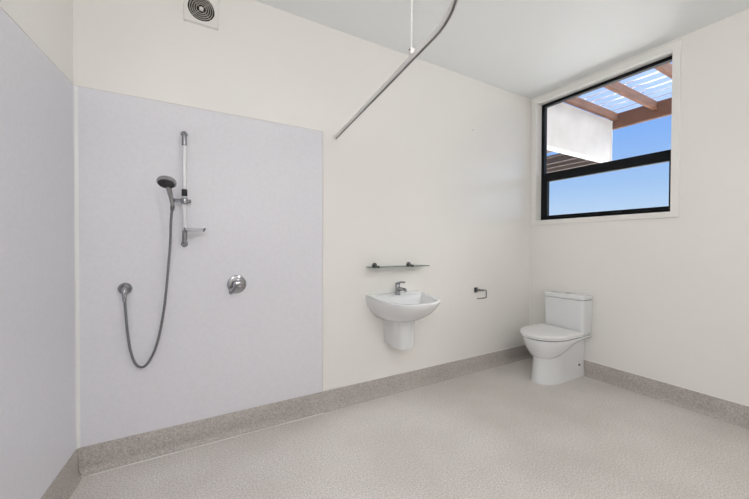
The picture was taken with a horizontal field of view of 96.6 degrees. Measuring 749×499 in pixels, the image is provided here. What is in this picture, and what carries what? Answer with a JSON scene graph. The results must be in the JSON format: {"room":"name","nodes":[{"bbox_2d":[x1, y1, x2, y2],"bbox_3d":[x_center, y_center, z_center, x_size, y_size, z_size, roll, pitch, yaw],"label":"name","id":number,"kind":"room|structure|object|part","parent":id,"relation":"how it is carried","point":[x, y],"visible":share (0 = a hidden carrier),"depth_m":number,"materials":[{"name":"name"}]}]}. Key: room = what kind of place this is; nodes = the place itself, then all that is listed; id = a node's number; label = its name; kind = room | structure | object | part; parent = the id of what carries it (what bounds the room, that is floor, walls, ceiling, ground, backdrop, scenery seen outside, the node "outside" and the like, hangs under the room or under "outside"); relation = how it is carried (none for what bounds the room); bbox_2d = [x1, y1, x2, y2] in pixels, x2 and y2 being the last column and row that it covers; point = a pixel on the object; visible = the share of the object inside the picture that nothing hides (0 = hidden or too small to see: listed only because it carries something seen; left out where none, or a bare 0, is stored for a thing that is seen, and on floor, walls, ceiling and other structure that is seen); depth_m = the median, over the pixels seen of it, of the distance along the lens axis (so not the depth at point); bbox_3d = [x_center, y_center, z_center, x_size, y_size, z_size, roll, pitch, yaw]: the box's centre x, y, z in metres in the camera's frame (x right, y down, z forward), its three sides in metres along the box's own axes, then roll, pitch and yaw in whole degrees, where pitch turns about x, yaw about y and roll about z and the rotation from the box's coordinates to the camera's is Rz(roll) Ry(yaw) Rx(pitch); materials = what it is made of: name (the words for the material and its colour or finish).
{"room":"accessible bathroom","nodes":[
{"label":"accessible bathroom","id":0,"kind":"room"},
{"bbox_2d":[0,0,72,81],"bbox_3d":[-0.826,-0.198,-0.129,0.139,2.893,4.432,0,1,-24],"label":"wall","id":1,"kind":"structure","parent":0,"point":[49,23],"depth_m":1.55,"materials":[{"name":"paint"}]},
{"bbox_2d":[0,5,73,83],"bbox_3d":[-0.758,-0.853,-0.104,0.007,0.004,4.128,0,1,-24],"label":"trim","id":2,"kind":"structure","parent":1,"relation":"attached to","point":[0,5],"depth_m":1.39,"materials":[{"name":"white plastic"}]},
{"bbox_2d":[0,7,75,498],"bbox_3d":[-0.763,0.126,-0.090,0.006,1.955,4.132,0,1,-24],"label":"lining","id":3,"kind":"object","parent":1,"relation":"attached to","point":[38,345],"visible":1,"depth_m":1.40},
{"bbox_2d":[41,449,81,498],"bbox_3d":[-0.752,1.176,-0.069,0.040,0.145,4.136,0,1,-24],"label":"baseboard","id":4,"kind":"structure","parent":1,"relation":"attached to","point":[63,486],"depth_m":1.66,"materials":[{"name":"plastic"}]},
{"bbox_2d":[73,0,530,389],"bbox_3d":[0.023,-0.232,2.827,4.189,2.893,0.140,0,1,-30],"label":"wall","id":5,"kind":"structure","parent":0,"point":[410,179],"depth_m":2.72,"materials":[{"name":"paint"}]},
{"bbox_2d":[74,86,80,448],"bbox_3d":[-1.602,0.102,1.793,0.023,1.951,0.018,0,1,-30],"label":"trim","id":6,"kind":"structure","parent":5,"relation":"attached to","point":[76,181],"depth_m":1.79,"materials":[{"name":"white plastic"}]},
{"bbox_2d":[74,85,322,446],"bbox_3d":[-1.000,0.097,2.151,1.411,1.955,0.006,0,1,-30],"label":"lining","id":7,"kind":"object","parent":5,"relation":"attached to","point":[255,186],"visible":1,"depth_m":2.07,"materials":[{"name":"white plastic"}]},
{"bbox_2d":[118,283,131,296],"bbox_3d":[-1.408,0.227,1.877,0.068,0.075,0.060,0,1,-30],"label":"outlet","id":8,"kind":"object","parent":7,"relation":"attached to","point":[124,289],"visible":1,"depth_m":1.88,"materials":[{"name":"grey metal"}]},
{"bbox_2d":[174,131,205,246],"bbox_3d":[-1.117,-0.369,2.004,0.183,0.708,0.121,0,1,-30],"label":"slide rail","id":9,"kind":"object","parent":7,"relation":"attached to","point":[184,200],"visible":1,"depth_m":1.99,"materials":[{"name":"white"}]},
{"bbox_2d":[122,205,174,367],"bbox_3d":[-1.284,0.214,1.915,0.266,0.945,0.074,0,1,-13],"label":"shower hose","id":10,"kind":"object","parent":9,"relation":"hanging from","point":[124,299],"visible":1,"depth_m":1.94,"materials":[{"name":"silver metal"}]},
{"bbox_2d":[156,175,176,205],"bbox_3d":[-1.154,-0.326,1.853,0.097,0.154,0.122,0,1,-30],"label":"handheld shower","id":11,"kind":"object","parent":9,"relation":"attached to","point":[167,182],"visible":1,"depth_m":1.83,"materials":[{"name":"silver metal"}]},
{"bbox_3d":[-1.155,-0.306,1.887,0.031,0.114,0.069,0,1,-5],"label":"handle","id":12,"kind":"part","parent":11,"relation":"part of","materials":[{"name":"silver metal"}]},
{"bbox_2d":[227,275,245,294],"bbox_3d":[-0.884,0.230,2.158,0.120,0.120,0.102,0,1,-30],"label":"shower mixer","id":13,"kind":"object","parent":7,"relation":"attached to","point":[237,283],"visible":1,"depth_m":2.17,"materials":[{"name":"silver metal"}]},
{"bbox_3d":[-0.894,0.253,2.126,0.022,0.062,0.085,0,1,16],"label":"lever","id":14,"kind":"part","parent":13,"relation":"part of","materials":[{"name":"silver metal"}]},
{"bbox_2d":[75,85,323,391],"bbox_3d":[-0.997,0.095,2.152,1.418,1.959,0.007,0,1,-30],"label":"trim","id":15,"kind":"structure","parent":5,"relation":"attached to","point":[75,85],"depth_m":2.50,"materials":[{"name":"white plastic"}]},
{"bbox_2d":[184,0,217,30],"bbox_3d":[-1.077,-1.494,2.074,0.191,0.191,0.022,0,1,-30],"label":"fan","id":16,"kind":"object","parent":5,"relation":"attached to","point":[204,13],"visible":1,"depth_m":2.08,"materials":[{"name":"white plastic"}]},
{"bbox_2d":[189,0,212,19],"bbox_3d":[-1.076,-1.494,2.071,0.132,0.132,0.008,0,1,-30],"label":"grille","id":17,"kind":"object","parent":16,"relation":"attached to","point":[198,9],"depth_m":2.07,"materials":[{"name":"grey plastic"}]},
{"bbox_2d":[78,345,528,475],"bbox_3d":[0.072,1.143,2.771,3.889,0.145,0.040,0,1,-30],"label":"baseboard","id":18,"kind":"structure","parent":5,"relation":"attached to","point":[95,458],"depth_m":2.30,"materials":[{"name":"plastic"}]},
{"bbox_2d":[333,0,458,140],"bbox_3d":[-0.159,-1.238,1.278,0.965,0.843,2.397,0,1,15],"label":"rail","id":19,"kind":"object","parent":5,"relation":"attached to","point":[437,31],"visible":1,"depth_m":1.45,"materials":[{"name":"silver metal"}]},
{"bbox_3d":[0.163,-1.260,1.446,0.040,0.801,0.040,0,1,-30],"label":"hanger rod","id":20,"kind":"part","parent":19,"relation":"part of","materials":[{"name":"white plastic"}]},
{"bbox_2d":[367,262,429,267],"bbox_3d":[0.202,0.131,2.786,0.578,0.046,0.120,0,1,-30],"label":"glass shelf","id":21,"kind":"object","parent":5,"relation":"attached to","point":[408,264],"visible":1,"depth_m":2.73,"materials":[{"name":"green"}]},
{"bbox_3d":[0.205,0.140,2.781,0.578,0.006,0.109,0,1,-30],"label":"glass plate","id":22,"kind":"part","parent":21,"relation":"part of","materials":[{"name":"green"}]},
{"bbox_2d":[366,290,440,349],"bbox_3d":[0.266,0.582,2.641,0.526,0.432,0.446,0,1,-30],"label":"basin","id":23,"kind":"object","parent":5,"relation":"attached to","point":[399,314],"visible":0.99,"depth_m":2.63,"materials":[{"name":"white ceramic"}]},
{"bbox_2d":[395,281,406,294],"bbox_3d":[0.213,0.317,2.724,0.054,0.116,0.144,0,1,-30],"label":"tap","id":24,"kind":"object","parent":23,"relation":"on","point":[398,288],"visible":1,"depth_m":2.74,"materials":[{"name":"silver metal"}]},
{"bbox_3d":[0.222,0.329,2.716,0.033,0.041,0.121,0,1,-34],"label":"spout","id":25,"kind":"part","parent":24,"relation":"part of","materials":[{"name":"silver metal"}]},
{"bbox_3d":[0.267,0.470,2.640,0.526,0.208,0.446,0,1,-30],"label":"basin bowl","id":26,"kind":"part","parent":23,"relation":"part of","materials":[{"name":"white ceramic"}]},
{"bbox_2d":[474,287,486,298],"bbox_3d":[1.048,0.432,3.312,0.133,0.108,0.071,0,1,-30],"label":"toilet roll holder","id":27,"kind":"object","parent":5,"relation":"attached to","point":[476,289],"visible":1,"depth_m":3.31,"materials":[{"name":"silver metal"}]},
{"bbox_2d":[70,358,748,498],"bbox_3d":[0.903,1.292,0.900,4.618,0.100,4.393,0,1,-30],"label":"floor","id":28,"kind":"structure","parent":0,"point":[496,432],"depth_m":2.00,"materials":[{"name":"plastic"}]},
{"bbox_2d":[520,291,592,384],"bbox_3d":[1.691,0.821,3.169,0.686,0.791,0.414,0,1,-30],"label":"toilet","id":29,"kind":"object","parent":28,"relation":"on","point":[556,347],"visible":1,"depth_m":3.10,"materials":[{"name":"white ceramic"}]},
{"bbox_3d":[1.609,0.793,3.121,0.478,0.016,0.400,0,1,-30],"label":"seat","id":30,"kind":"part","parent":29,"relation":"part of","materials":[{"name":"white plastic"}]},
{"bbox_3d":[1.607,0.767,3.119,0.491,0.032,0.414,0,1,-30],"label":"lid","id":31,"kind":"part","parent":29,"relation":"part of","materials":[{"name":"white plastic"}]},
{"bbox_3d":[1.689,0.902,3.169,0.652,0.185,0.394,0,1,-30],"label":"bowl","id":32,"kind":"part","parent":29,"relation":"part of","materials":[{"name":"white ceramic"}]},
{"bbox_3d":[1.905,0.452,3.288,0.193,0.043,0.394,0,1,-30],"label":"cistern lid","id":33,"kind":"part","parent":29,"relation":"part of","materials":[{"name":"white ceramic"}]},
{"bbox_2d":[255,0,748,98],"bbox_3d":[0.914,-1.710,0.863,4.618,0.120,4.393,0,1,-30],"label":"ceiling","id":34,"kind":"structure","parent":0,"point":[530,49],"depth_m":2.51,"materials":[{"name":"paint"}]},
{"bbox_2d":[529,9,748,405],"bbox_3d":[2.878,-0.210,1.948,0.140,2.893,4.253,0,1,-30],"label":"wall","id":35,"kind":"structure","parent":0,"point":[670,301],"depth_m":2.58,"materials":[{"name":"paint"}]},
{"bbox_2d":[323,344,748,406],"bbox_3d":[1.712,1.092,1.369,2.467,0.005,4.113,0,1,-30],"label":"trim","id":36,"kind":"structure","parent":35,"relation":"attached to","point":[524,344],"depth_m":2.82,"materials":[{"name":"white plastic"}]},
{"bbox_2d":[531,40,681,224],"bbox_3d":[2.137,-0.956,3.201,0.154,1.380,1.271,0,1,-30],"label":"window","id":37,"kind":"structure","parent":35,"relation":"in","point":[540,215],"depth_m":3.10,"materials":[{"name":"white"}]},
{"bbox_3d":[2.167,-0.554,3.217,0.044,0.423,1.111,0,1,-30],"label":"awning sash","id":38,"kind":"part","parent":37,"relation":"part of","materials":[{"name":"black metal"}]},
{"bbox_2d":[529,352,748,428],"bbox_3d":[2.760,1.163,1.980,0.040,0.145,4.113,0,1,-30],"label":"baseboard","id":39,"kind":"structure","parent":35,"relation":"attached to","point":[737,414],"depth_m":2.65,"materials":[{"name":"plastic"}]},
{"label":"outside","id":40,"kind":"structure","parent":0,"visible":0},
{"bbox_3d":[6.564,1.398,6.161,10.461,0.100,20.000,0,1,-30],"label":"ground","id":41,"kind":"structure","parent":40,"visible":0},
{"bbox_2d":[547,150,597,172],"bbox_3d":[2.064,-0.121,6.329,2.740,2.900,3.540,0,1,-30],"label":"awning","id":42,"kind":"object","parent":41,"relation":"on","point":[556,162],"visible":0.05,"depth_m":5.65,"materials":[{"name":"metal"}]},
{"bbox_2d":[564,62,671,129],"bbox_3d":[3.454,-0.309,3.114,2.030,3.366,3.210,0,1,-30],"label":"pergola","id":43,"kind":"object","parent":41,"relation":"on","point":[651,109],"visible":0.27,"depth_m":4.36,"materials":[{"name":"brown wood"}]},
{"bbox_2d":[547,102,612,162],"bbox_3d":[2.636,-1.544,4.385,1.804,0.618,0.064,0,1,-30],"label":"panel","id":44,"kind":"object","parent":43,"relation":"attached to","point":[572,131],"visible":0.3,"depth_m":4.39,"materials":[{"name":"white paint"}]}
]}

